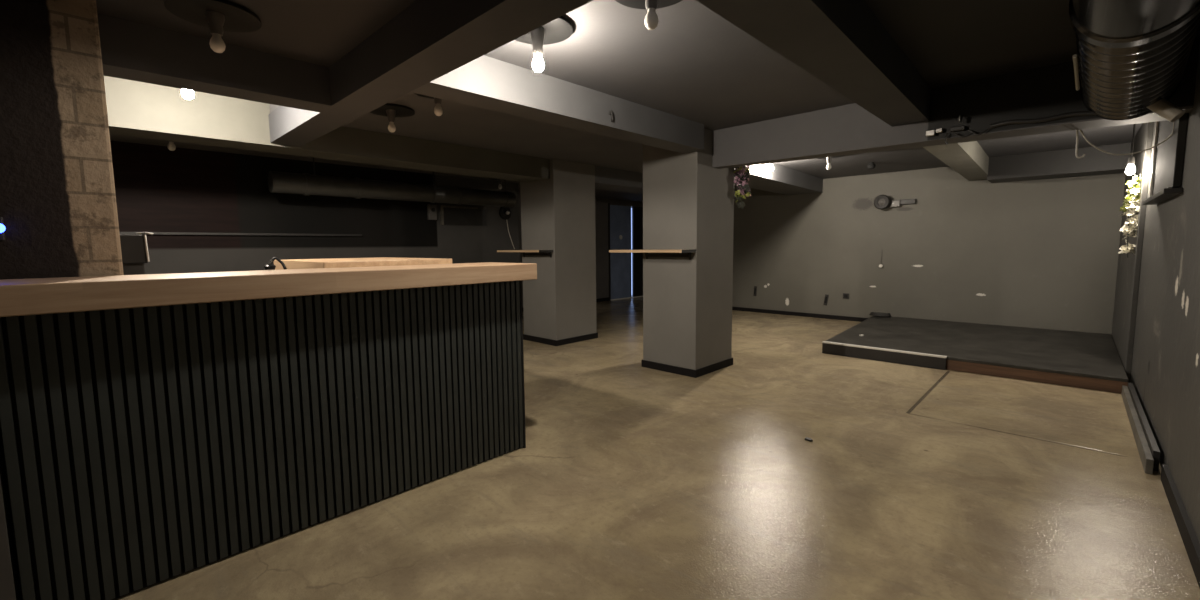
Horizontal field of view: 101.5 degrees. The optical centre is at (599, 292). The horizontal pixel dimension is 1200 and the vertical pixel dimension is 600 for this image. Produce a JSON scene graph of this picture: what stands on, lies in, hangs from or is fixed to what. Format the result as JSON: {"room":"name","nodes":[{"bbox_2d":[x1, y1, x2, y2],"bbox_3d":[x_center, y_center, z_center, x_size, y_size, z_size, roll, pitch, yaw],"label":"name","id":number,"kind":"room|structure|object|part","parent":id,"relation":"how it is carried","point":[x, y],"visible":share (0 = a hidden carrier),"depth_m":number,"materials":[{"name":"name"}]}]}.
{"room":"entertainment venue","nodes":[
{"label":"entertainment venue","id":0,"kind":"room"},
{"bbox_2d":[0,429,21,599],"bbox_3d":[-2.463,0.655,1.366,0.360,1.090,1.038,5,7,44],"label":"wall","id":1,"kind":"structure","parent":0,"point":[10,587],"depth_m":1.64,"materials":[{"name":"grey paint"}]},
{"bbox_2d":[110,141,519,273],"bbox_3d":[-4.521,-0.401,5.742,0.300,2.420,8.600,5,7,44],"label":"wall","id":2,"kind":"structure","parent":0,"point":[158,188],"depth_m":5.94,"materials":[{"name":"paint"}]},
{"bbox_2d":[119,232,361,235],"bbox_3d":[-4.880,-0.615,5.091,0.060,0.025,4.600,5,7,44],"label":"wall ledge","id":3,"kind":"object","parent":2,"relation":"attached to","point":[154,233],"visible":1,"depth_m":5.74,"materials":[{"name":"black paint"}]},
{"bbox_2d":[427,204,436,219],"bbox_3d":[-2.553,-1.219,7.458,0.062,0.230,0.130,5,7,44],"label":"detector","id":4,"kind":"object","parent":2,"relation":"attached to","point":[431,209],"visible":1,"depth_m":7.43,"materials":[{"name":"black paint"}]},
{"bbox_2d":[440,205,486,225],"bbox_3d":[-2.177,-1.226,7.868,0.035,0.300,0.820,5,7,44],"label":"hatch","id":5,"kind":"object","parent":2,"relation":"attached to","point":[449,215],"visible":1,"depth_m":7.84,"materials":[{"name":"black paint"}]},
{"bbox_2d":[499,207,514,248],"bbox_3d":[-1.568,-1.111,8.442,0.130,0.738,0.302,5,7,44],"label":"wall lamp","id":6,"kind":"object","parent":2,"relation":"attached to","point":[504,212],"visible":0.98,"depth_m":8.39,"materials":[{"name":"black metal"}]},
{"bbox_3d":[-1.624,-1.364,8.421,0.050,0.230,0.230,5,7,44],"label":"plate","id":7,"kind":"part","parent":6,"relation":"part of","materials":[{"name":"black metal"}]},
{"bbox_2d":[518,191,642,307],"bbox_3d":[-0.377,-0.964,11.304,0.300,2.420,5.200,5,7,44],"label":"wall","id":8,"kind":"structure","parent":0,"point":[601,204],"depth_m":11.53,"materials":[{"name":"grey paint"}]},
{"bbox_2d":[522,297,609,311],"bbox_3d":[-0.917,0.282,10.615,0.018,0.080,3.280,5,7,44],"label":"baseboard","id":9,"kind":"structure","parent":8,"relation":"attached to","point":[607,298],"depth_m":11.60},
{"bbox_2d":[610,205,630,298],"bbox_3d":[0.500,-0.980,12.023,0.084,2.260,0.790,5,7,44],"label":"door","id":10,"kind":"structure","parent":8,"relation":"in","point":[620,216],"depth_m":12.02,"materials":[{"name":"glass"}]},
{"bbox_2d":[608,203,642,299],"bbox_3d":[0.590,-1.015,12.282,0.330,2.320,1.390,5,7,44],"label":"door frame","id":11,"kind":"structure","parent":8,"relation":"attached to","point":[637,212],"depth_m":12.42,"materials":[{"name":"black paint"}]},
{"bbox_2d":[96,0,1199,201],"bbox_3d":[-0.282,-1.702,5.128,9.100,0.200,13.800,5,7,44],"label":"ceiling","id":12,"kind":"structure","parent":0,"point":[696,65],"depth_m":2.99,"materials":[{"name":"paint"}]},
{"bbox_2d":[167,141,175,150],"bbox_3d":[-4.019,-1.420,4.590,0.360,0.186,0.360,5,7,44],"label":"ceiling lamp","id":13,"kind":"object","parent":12,"relation":"attached to","point":[171,146],"visible":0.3,"depth_m":4.58,"materials":[{"name":"clear glass"}]},
{"bbox_2d":[181,89,193,98],"bbox_3d":[-2.581,-1.351,3.056,0.360,0.286,0.360,5,7,44],"label":"ceiling lamp","id":14,"kind":"object","parent":12,"relation":"attached to","point":[187,94],"visible":0.17,"depth_m":3.05,"materials":[{"name":"white glass"}]},
{"bbox_2d":[164,0,260,52],"bbox_3d":[-1.814,-1.230,2.318,0.360,0.186,0.360,5,7,44],"label":"ceiling lamp","id":15,"kind":"object","parent":12,"relation":"attached to","point":[219,16],"visible":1,"depth_m":2.30,"materials":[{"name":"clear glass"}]},
{"bbox_3d":[-1.815,-1.312,2.310,0.360,0.022,0.360,5,7,44],"label":"lamp shade","id":16,"kind":"part","parent":15,"relation":"part of","materials":[{"name":"black metal"}]},
{"bbox_2d":[205,11,224,36],"bbox_3d":[-1.815,-1.265,2.314,0.072,0.092,0.072,5,7,44],"label":"socket","id":17,"kind":"object","parent":15,"relation":"attached to","point":[216,19],"depth_m":2.30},
{"bbox_3d":[-1.814,-1.178,2.322,0.062,0.082,0.062,5,7,44],"label":"bulb","id":18,"kind":"part","parent":15,"relation":"part of","materials":[{"name":"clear glass"}]},
{"bbox_2d":[97,13,330,111],"bbox_3d":[-3.179,-1.131,1.647,0.215,0.230,4.110,5,7,44],"label":"beam","id":19,"kind":"structure","parent":12,"relation":"attached to","point":[130,50],"depth_m":2.62,"materials":[{"name":"paint"}]},
{"bbox_2d":[104,76,549,181],"bbox_3d":[-3.299,-1.384,3.871,0.495,0.358,7.165,5,7,44],"label":"beam","id":20,"kind":"structure","parent":12,"relation":"attached to","point":[134,108],"depth_m":4.06,"materials":[{"name":"paint"}]},
{"bbox_2d":[268,158,515,206],"bbox_3d":[-2.543,-1.472,6.625,0.256,0.493,3.270,5,7,44],"label":"ventilation duct","id":21,"kind":"object","parent":12,"relation":"hanging from","point":[306,184],"visible":0.99,"depth_m":6.24,"materials":[{"name":"black metal"}]},
{"bbox_2d":[370,103,414,132],"bbox_3d":[-1.684,-1.385,3.957,0.360,0.186,0.360,5,7,44],"label":"ceiling lamp","id":22,"kind":"object","parent":12,"relation":"attached to","point":[390,110],"visible":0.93,"depth_m":3.94,"materials":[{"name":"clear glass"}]},
{"bbox_2d":[386,109,395,121],"bbox_3d":[-1.685,-1.419,3.954,0.072,0.092,0.072,5,7,44],"label":"socket","id":23,"kind":"object","parent":22,"relation":"attached to","point":[391,113],"depth_m":3.93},
{"bbox_3d":[-1.684,-1.333,3.962,0.062,0.082,0.062,5,7,44],"label":"bulb","id":24,"kind":"part","parent":22,"relation":"part of","materials":[{"name":"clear glass"}]},
{"bbox_3d":[-1.685,-1.466,3.949,0.360,0.022,0.360,5,7,44],"label":"lamp shade","id":25,"kind":"part","parent":22,"relation":"part of","materials":[{"name":"black metal"}]},
{"bbox_2d":[414,93,443,115],"bbox_3d":[-1.149,-1.345,3.477,0.360,0.186,0.360,5,7,44],"label":"ceiling lamp","id":26,"kind":"object","parent":12,"relation":"attached to","point":[438,111],"visible":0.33,"depth_m":3.46,"materials":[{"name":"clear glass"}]},
{"bbox_3d":[-1.150,-1.427,3.469,0.360,0.022,0.360,5,7,44],"label":"lamp shade","id":27,"kind":"part","parent":26,"relation":"part of","materials":[{"name":"black metal"}]},
{"bbox_2d":[434,97,441,104],"bbox_3d":[-1.149,-1.380,3.473,0.072,0.092,0.072,5,7,44],"label":"socket","id":28,"kind":"object","parent":26,"relation":"attached to","point":[437,101],"depth_m":3.46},
{"bbox_3d":[-1.148,-1.293,3.481,0.062,0.082,0.062,5,7,44],"label":"bulb","id":29,"kind":"part","parent":26,"relation":"part of","materials":[{"name":"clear glass"}]},
{"bbox_2d":[268,0,592,145],"bbox_3d":[-1.293,-1.261,2.832,3.845,0.230,0.225,5,7,44],"label":"beam","id":30,"kind":"structure","parent":12,"relation":"attached to","point":[428,40],"depth_m":2.37,"materials":[{"name":"paint"}]},
{"bbox_2d":[488,178,501,188],"bbox_3d":[-1.609,-1.754,7.891,0.360,0.186,0.360,5,7,44],"label":"ceiling lamp","id":31,"kind":"object","parent":12,"relation":"attached to","point":[499,180],"visible":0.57,"depth_m":7.87,"materials":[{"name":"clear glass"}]},
{"bbox_2d":[515,16,572,72],"bbox_3d":[-0.318,-1.243,2.506,0.360,0.226,0.360,5,7,44],"label":"ceiling lamp","id":32,"kind":"object","parent":12,"relation":"attached to","point":[560,29],"visible":0.63,"depth_m":2.49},
{"bbox_2d":[530,26,544,56],"bbox_3d":[-0.318,-1.278,2.503,0.072,0.132,0.072,5,7,44],"label":"socket","id":33,"kind":"object","parent":32,"relation":"attached to","point":[537,35],"depth_m":2.48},
{"bbox_3d":[-0.317,-1.171,2.513,0.062,0.082,0.062,5,7,44],"label":"bulb","id":34,"kind":"part","parent":32,"relation":"part of","materials":[{"name":"white glass"}]},
{"bbox_3d":[-0.319,-1.344,2.497,0.360,0.022,0.360,5,7,44],"label":"lamp shade","id":35,"kind":"part","parent":32,"relation":"part of","materials":[{"name":"grey metal"}]},
{"bbox_2d":[411,55,703,152],"bbox_3d":[-0.058,-1.353,3.682,0.235,0.230,2.720,5,7,44],"label":"beam","id":36,"kind":"structure","parent":12,"relation":"attached to","point":[485,82],"depth_m":3.33,"materials":[{"name":"paint"}]},
{"bbox_2d":[615,0,681,29],"bbox_3d":[0.223,-1.232,2.116,0.360,0.186,0.360,5,7,44],"label":"ceiling lamp","id":37,"kind":"object","parent":12,"relation":"attached to","point":[651,21],"visible":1,"depth_m":2.12,"materials":[{"name":"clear glass"}]},
{"bbox_3d":[0.222,-1.313,2.108,0.360,0.022,0.360,5,7,44],"label":"lamp shade","id":38,"kind":"part","parent":37,"relation":"part of","materials":[{"name":"grey metal"}]},
{"bbox_2d":[645,0,657,10],"bbox_3d":[0.222,-1.267,2.112,0.072,0.092,0.072,5,7,44],"label":"socket","id":39,"kind":"object","parent":37,"relation":"attached to","point":[651,5],"depth_m":2.10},
{"bbox_3d":[0.223,-1.180,2.120,0.062,0.082,0.062,5,7,44],"label":"bulb","id":40,"kind":"part","parent":37,"relation":"part of","materials":[{"name":"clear glass"}]},
{"bbox_2d":[595,166,734,199],"bbox_3d":[1.554,-1.856,8.873,0.540,0.230,5.265,5,7,44],"label":"beam","id":41,"kind":"structure","parent":12,"relation":"attached to","point":[606,178],"depth_m":7.26,"materials":[{"name":"paint"}]},
{"bbox_2d":[768,163,772,170],"bbox_3d":[2.243,-1.671,6.426,0.360,0.156,0.360,5,7,44],"label":"ceiling lamp","id":42,"kind":"object","parent":12,"relation":"attached to","point":[770,168],"visible":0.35,"depth_m":6.41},
{"bbox_2d":[734,163,822,194],"bbox_3d":[2.310,-1.699,7.122,0.669,0.230,4.142,4,7,41],"label":"beam","id":43,"kind":"structure","parent":12,"relation":"attached to","point":[781,180],"depth_m":7.38,"materials":[{"name":"paint"}]},
{"bbox_2d":[697,0,930,126],"bbox_3d":[-0.145,-1.097,0.957,0.420,0.230,7.332,5,7,43],"label":"beam","id":44,"kind":"structure","parent":12,"relation":"attached to","point":[843,44],"depth_m":2.32,"materials":[{"name":"paint"}]},
{"bbox_2d":[815,155,844,169],"bbox_3d":[2.887,-1.639,6.181,0.360,0.186,0.360,5,7,44],"label":"ceiling lamp","id":45,"kind":"object","parent":12,"relation":"attached to","point":[828,167],"visible":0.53,"depth_m":6.17,"materials":[{"name":"clear glass"}]},
{"bbox_3d":[2.886,-1.721,6.173,0.360,0.022,0.360,5,7,44],"label":"lamp shade","id":46,"kind":"part","parent":45,"relation":"part of","materials":[{"name":"metal"}]},
{"bbox_2d":[867,162,874,168],"bbox_3d":[3.770,-1.758,6.807,0.100,0.085,0.100,5,7,44],"label":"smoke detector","id":47,"kind":"object","parent":12,"relation":"attached to","point":[871,165],"visible":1,"depth_m":6.78,"materials":[{"name":"black plastic"}]},
{"bbox_2d":[712,36,1199,168],"bbox_3d":[2.321,-1.319,3.889,3.055,0.385,0.325,5,7,44],"label":"beam","id":48,"kind":"structure","parent":12,"relation":"attached to","point":[1050,90],"depth_m":3.52,"materials":[{"name":"paint"}]},
{"bbox_2d":[926,115,988,144],"bbox_3d":[2.501,-1.140,3.442,0.363,0.182,0.082,5,7,44],"label":"clamp","id":49,"kind":"object","parent":48,"relation":"attached to","point":[929,133],"visible":1,"depth_m":3.45,"materials":[{"name":"metal"}]},
{"bbox_2d":[990,111,1095,127],"bbox_3d":[2.840,-1.112,3.149,0.524,0.048,0.035,5,7,44],"label":"cable","id":50,"kind":"object","parent":48,"relation":"attached to","point":[1078,113],"visible":0.93,"depth_m":3.14,"materials":[{"name":"black paint"}]},
{"bbox_2d":[923,141,988,180],"bbox_3d":[3.957,-1.554,5.393,0.260,0.230,4.321,4,7,42],"label":"beam","id":51,"kind":"structure","parent":12,"relation":"attached to","point":[968,159],"depth_m":5.39,"materials":[{"name":"beige paint"}]},
{"bbox_2d":[1125,124,1135,174],"bbox_3d":[4.660,-1.301,4.286,0.062,0.542,0.062,5,7,44],"label":"pendant bulb","id":52,"kind":"object","parent":12,"relation":"hanging from","point":[1130,169],"visible":0.97,"depth_m":4.29,"materials":[{"name":"white glass"}]},
{"bbox_3d":[4.663,-1.075,4.307,0.062,0.087,0.062,5,7,44],"label":"bulb","id":53,"kind":"part","parent":52,"relation":"part of","materials":[{"name":"white glass"}]},
{"bbox_2d":[1128,157,1134,164],"bbox_3d":[4.662,-1.150,4.300,0.044,0.065,0.044,5,7,44],"label":"socket","id":54,"kind":"object","parent":52,"relation":"attached to","point":[1131,160],"depth_m":4.29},
{"bbox_3d":[4.660,-1.372,4.279,0.012,0.400,0.012,5,7,44],"label":"cord","id":55,"kind":"part","parent":52,"relation":"part of","materials":[{"name":"black paint"}]},
{"bbox_2d":[1069,0,1199,121],"bbox_3d":[1.534,-1.019,1.284,0.456,0.476,4.520,5,7,44],"label":"ventilation duct","id":56,"kind":"object","parent":12,"relation":"hanging from","point":[1133,55],"visible":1,"depth_m":2.02,"materials":[{"name":"silver metal"}]},
{"bbox_2d":[114,297,1199,599],"bbox_3d":[-0.256,0.906,5.372,9.100,0.200,13.800,5,7,44],"label":"floor","id":57,"kind":"structure","parent":0,"point":[630,481],"depth_m":2.48,"materials":[{"name":"concrete"}]},
{"bbox_2d":[0,0,123,279],"bbox_3d":[-2.474,-0.065,1.934,0.355,2.420,0.842,5,7,44],"label":"pillar","id":58,"kind":"structure","parent":57,"relation":"on","point":[58,205],"depth_m":1.95,"materials":[{"name":"brick"}]},
{"bbox_2d":[0,217,5,240],"bbox_3d":[-2.274,-0.240,1.847,0.034,0.090,0.045,5,7,44],"label":"indicator light","id":59,"kind":"object","parent":58,"relation":"attached to","point":[2,227],"visible":1,"depth_m":1.85,"materials":[{"name":"black paint"}]},
{"bbox_2d":[0,262,536,599],"bbox_3d":[-1.695,0.521,2.139,0.520,1.198,3.230,5,7,44],"label":"bar counter","id":60,"kind":"object","parent":57,"relation":"on","point":[155,428],"depth_m":2.05,"materials":[{"name":"black wood"}]},
{"bbox_2d":[0,262,536,316],"bbox_3d":[-1.701,-0.025,2.088,0.520,0.100,3.230,5,7,44],"label":"countertop","id":61,"kind":"structure","parent":60,"relation":"on","point":[32,296],"depth_m":1.97,"materials":[{"name":"brown wood"}]},
{"bbox_3d":[-0.506,0.468,3.149,0.037,1.092,0.012,5,7,44],"label":"trim","id":62,"kind":"part","parent":60,"relation":"part of","materials":[{"name":"black wood"}]},
{"bbox_2d":[274,257,451,269],"bbox_3d":[-1.673,0.379,3.493,1.100,1.228,0.800,5,7,44],"label":"countertop","id":63,"kind":"structure","parent":57,"relation":"on","point":[378,261],"depth_m":3.11,"materials":[{"name":"brown wood"}]},
{"bbox_2d":[264,257,286,269],"bbox_3d":[-2.125,-0.152,3.179,0.133,0.154,0.100,0,5,3],"label":"tap","id":64,"kind":"object","parent":63,"relation":"on","point":[269,266],"visible":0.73,"depth_m":3.18,"materials":[{"name":"black metal"}]},
{"bbox_3d":[-2.105,-0.188,3.200,0.102,0.087,0.029,-3,6,-26],"label":"spout","id":65,"kind":"part","parent":64,"relation":"part of","materials":[{"name":"black metal"}]},
{"bbox_2d":[520,159,597,345],"bbox_3d":[-0.573,-0.545,6.857,0.724,2.420,0.784,5,7,44],"label":"column","id":66,"kind":"structure","parent":57,"relation":"on","point":[558,212],"depth_m":6.58,"materials":[{"name":"paint"}]},
{"bbox_2d":[497,250,552,257],"bbox_3d":[-1.022,-0.519,6.598,0.936,0.100,0.233,5,7,44],"label":"wall shelf","id":67,"kind":"object","parent":66,"relation":"attached to","point":[541,252],"visible":1,"depth_m":6.47,"materials":[{"name":"brown wood"}]},
{"bbox_3d":[-0.853,-0.508,6.577,0.546,0.030,0.026,5,7,44],"label":"rail","id":68,"kind":"part","parent":67,"relation":"part of","materials":[{"name":"black metal"}]},
{"bbox_3d":[-0.562,0.622,6.966,0.724,0.075,0.784,5,7,44],"label":"baseboard","id":69,"kind":"part","parent":66,"relation":"part of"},
{"bbox_2d":[641,128,733,377],"bbox_3d":[0.939,-0.407,5.215,0.689,2.420,0.734,5,7,44],"label":"column","id":70,"kind":"structure","parent":57,"relation":"on","point":[688,203],"depth_m":4.96,"materials":[{"name":"paint"}]},
{"bbox_2d":[609,249,695,259],"bbox_3d":[0.512,-0.382,4.971,0.931,0.100,0.233,5,7,44],"label":"wall shelf","id":71,"kind":"object","parent":70,"relation":"attached to","point":[678,251],"visible":1,"depth_m":4.86,"materials":[{"name":"brown wood"}]},
{"bbox_3d":[0.677,-0.372,4.953,0.511,0.030,0.026,5,7,44],"label":"rail","id":72,"kind":"part","parent":71,"relation":"part of","materials":[{"name":"black metal"}]},
{"bbox_3d":[0.951,0.760,5.324,0.689,0.075,0.734,5,7,44],"label":"baseboard","id":73,"kind":"part","parent":70,"relation":"part of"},
{"bbox_2d":[733,166,750,208],"bbox_3d":[1.480,-1.100,5.107,0.215,0.458,0.134,5,7,44],"label":"flower garland","id":74,"kind":"object","parent":70,"relation":"attached to","point":[741,174],"visible":0.97,"depth_m":5.08,"materials":[{"name":"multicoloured plant"}]},
{"bbox_2d":[822,316,1127,392],"bbox_3d":[4.481,0.621,6.089,2.690,0.139,2.852,5,7,44],"label":"stage platform","id":75,"kind":"object","parent":57,"relation":"on","point":[1087,360],"visible":0.91,"depth_m":5.44,"materials":[{"name":"black paint"}]},
{"bbox_2d":[869,312,891,316],"bbox_3d":[4.486,0.355,7.840,0.318,0.069,0.140,5,7,44],"label":"cable reel","id":76,"kind":"object","parent":75,"relation":"on","point":[871,313],"visible":1,"depth_m":7.78,"materials":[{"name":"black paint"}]},
{"bbox_3d":[3.119,0.631,5.459,1.229,0.015,0.057,5,7,44],"label":"edge trim","id":77,"kind":"part","parent":75,"relation":"part of","materials":[{"name":"metal"}]},
{"bbox_2d":[1121,383,1159,474],"bbox_3d":[3.761,0.889,3.429,0.057,0.115,1.960,5,7,44],"label":"plank","id":78,"kind":"object","parent":57,"relation":"on","point":[1149,452],"visible":1,"depth_m":3.14,"materials":[{"name":"black paint"}]},
{"bbox_3d":[-2.608,0.526,2.718,0.645,1.100,1.590,5,7,44],"label":"cabinet","id":79,"kind":"object","parent":57,"relation":"on","visible":0},
{"bbox_2d":[120,232,152,274],"bbox_3d":[-2.509,-0.160,2.514,0.131,0.301,0.337,5,7,44],"label":"screen","id":80,"kind":"object","parent":79,"relation":"on","point":[134,248],"visible":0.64,"depth_m":2.54,"materials":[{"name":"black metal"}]},
{"bbox_3d":[-2.525,-0.218,2.501,0.120,0.150,0.305,5,7,44],"label":"screen panel","id":81,"kind":"part","parent":80,"relation":"part of","materials":[{"name":"black metal"}]},
{"bbox_2d":[732,167,1125,333],"bbox_3d":[4.653,-0.708,8.029,5.900,2.420,0.300,5,7,44],"label":"wall","id":82,"kind":"structure","parent":0,"point":[1043,253],"depth_m":7.37,"materials":[{"name":"paint"}]},
{"bbox_2d":[753,286,756,295],"bbox_3d":[3.002,-0.023,9.475,0.066,0.193,0.022,5,7,44],"label":"wall socket","id":83,"kind":"object","parent":82,"relation":"attached to","point":[755,287],"visible":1,"depth_m":9.46,"materials":[{"name":"black paint"}]},
{"bbox_2d":[732,307,867,321],"bbox_3d":[3.475,0.387,9.063,2.900,0.070,0.018,5,7,44],"label":"baseboard","id":84,"kind":"structure","parent":82,"relation":"attached to","point":[847,318],"depth_m":8.88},
{"bbox_2d":[823,294,828,304],"bbox_3d":[3.952,0.132,8.569,0.080,0.195,0.022,5,7,44],"label":"wall socket","id":85,"kind":"object","parent":82,"relation":"attached to","point":[826,295],"visible":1,"depth_m":8.56,"materials":[{"name":"black paint"}]},
{"bbox_2d":[843,293,848,298],"bbox_3d":[4.184,0.063,8.337,0.100,0.090,0.022,5,7,44],"label":"wall socket","id":86,"kind":"object","parent":82,"relation":"attached to","point":[845,295],"visible":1,"depth_m":8.33,"materials":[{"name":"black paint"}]},
{"bbox_2d":[874,195,915,208],"bbox_3d":[4.613,-1.423,7.678,0.555,0.230,0.150,5,7,44],"label":"wall lamp","id":87,"kind":"object","parent":82,"relation":"attached to","point":[881,201],"visible":1,"depth_m":7.70,"materials":[{"name":"grey metal"}]},
{"bbox_3d":[4.644,-1.393,7.703,0.140,0.105,0.065,5,7,44],"label":"arm","id":88,"kind":"part","parent":87,"relation":"part of"},
{"bbox_2d":[987,143,1130,182],"bbox_3d":[5.806,-1.622,6.236,1.325,0.290,0.530,5,7,44],"label":"beam","id":89,"kind":"structure","parent":82,"relation":"attached to","point":[1058,163],"depth_m":6.05,"materials":[{"name":"black paint"}]},
{"bbox_2d":[1130,45,1199,542],"bbox_3d":[2.345,-0.085,1.614,0.270,2.420,12.180,5,7,44],"label":"wall","id":90,"kind":"structure","parent":0,"point":[1165,370],"depth_m":2.73,"materials":[{"name":"paint"}]},
{"bbox_2d":[1119,174,1141,257],"bbox_3d":[4.821,-0.691,4.437,0.184,0.751,0.170,-3,6,-28],"label":"flower garland","id":91,"kind":"object","parent":90,"relation":"attached to","point":[1129,207],"visible":0.88,"depth_m":4.43,"materials":[{"name":"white plant"}]},
{"bbox_3d":[4.829,-0.691,4.444,0.077,0.751,0.066,-2,6,-15],"label":"stem","id":92,"kind":"part","parent":91,"relation":"part of","materials":[{"name":"green plant"}]},
{"bbox_2d":[1111,122,1153,382],"bbox_3d":[5.621,-0.454,5.209,0.035,2.420,2.430,5,7,44],"label":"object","id":93,"kind":"structure","parent":90,"relation":"attached to","point":[1128,269],"depth_m":4.57,"materials":[{"name":"paint"}]},
{"bbox_2d":[1142,113,1188,204],"bbox_3d":[3.776,-0.985,3.276,0.074,0.725,1.280,5,7,44],"label":"board","id":94,"kind":"object","parent":90,"relation":"attached to","point":[1168,157],"visible":0.77,"depth_m":3.11,"materials":[{"name":"black paint"}]},
{"bbox_2d":[1079,121,1174,154],"bbox_3d":[3.404,-0.992,3.183,0.428,0.192,0.100,5,7,44],"label":"cable","id":95,"kind":"object","parent":94,"relation":"hanging from","point":[1081,131],"visible":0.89,"depth_m":3.20,"materials":[{"name":"grey plastic"}]},
{"bbox_2d":[1075,130,1084,157],"bbox_3d":[3.242,-1.002,3.305,0.055,0.191,0.033,5,7,44],"label":"hanging cable","id":96,"kind":"object","parent":95,"relation":"hanging from","point":[1077,131],"visible":0.98,"depth_m":3.32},
{"bbox_3d":[4.196,-1.044,3.687,0.044,0.694,0.060,5,7,44],"label":"trim","id":97,"kind":"part","parent":94,"relation":"part of","materials":[{"name":"metal"}]},
{"bbox_2d":[1160,464,1199,587],"bbox_3d":[0.655,1.240,0.177,0.020,0.085,6.980,5,7,44],"label":"baseboard","id":98,"kind":"structure","parent":90,"relation":"attached to","point":[1190,540],"depth_m":2.17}
]}

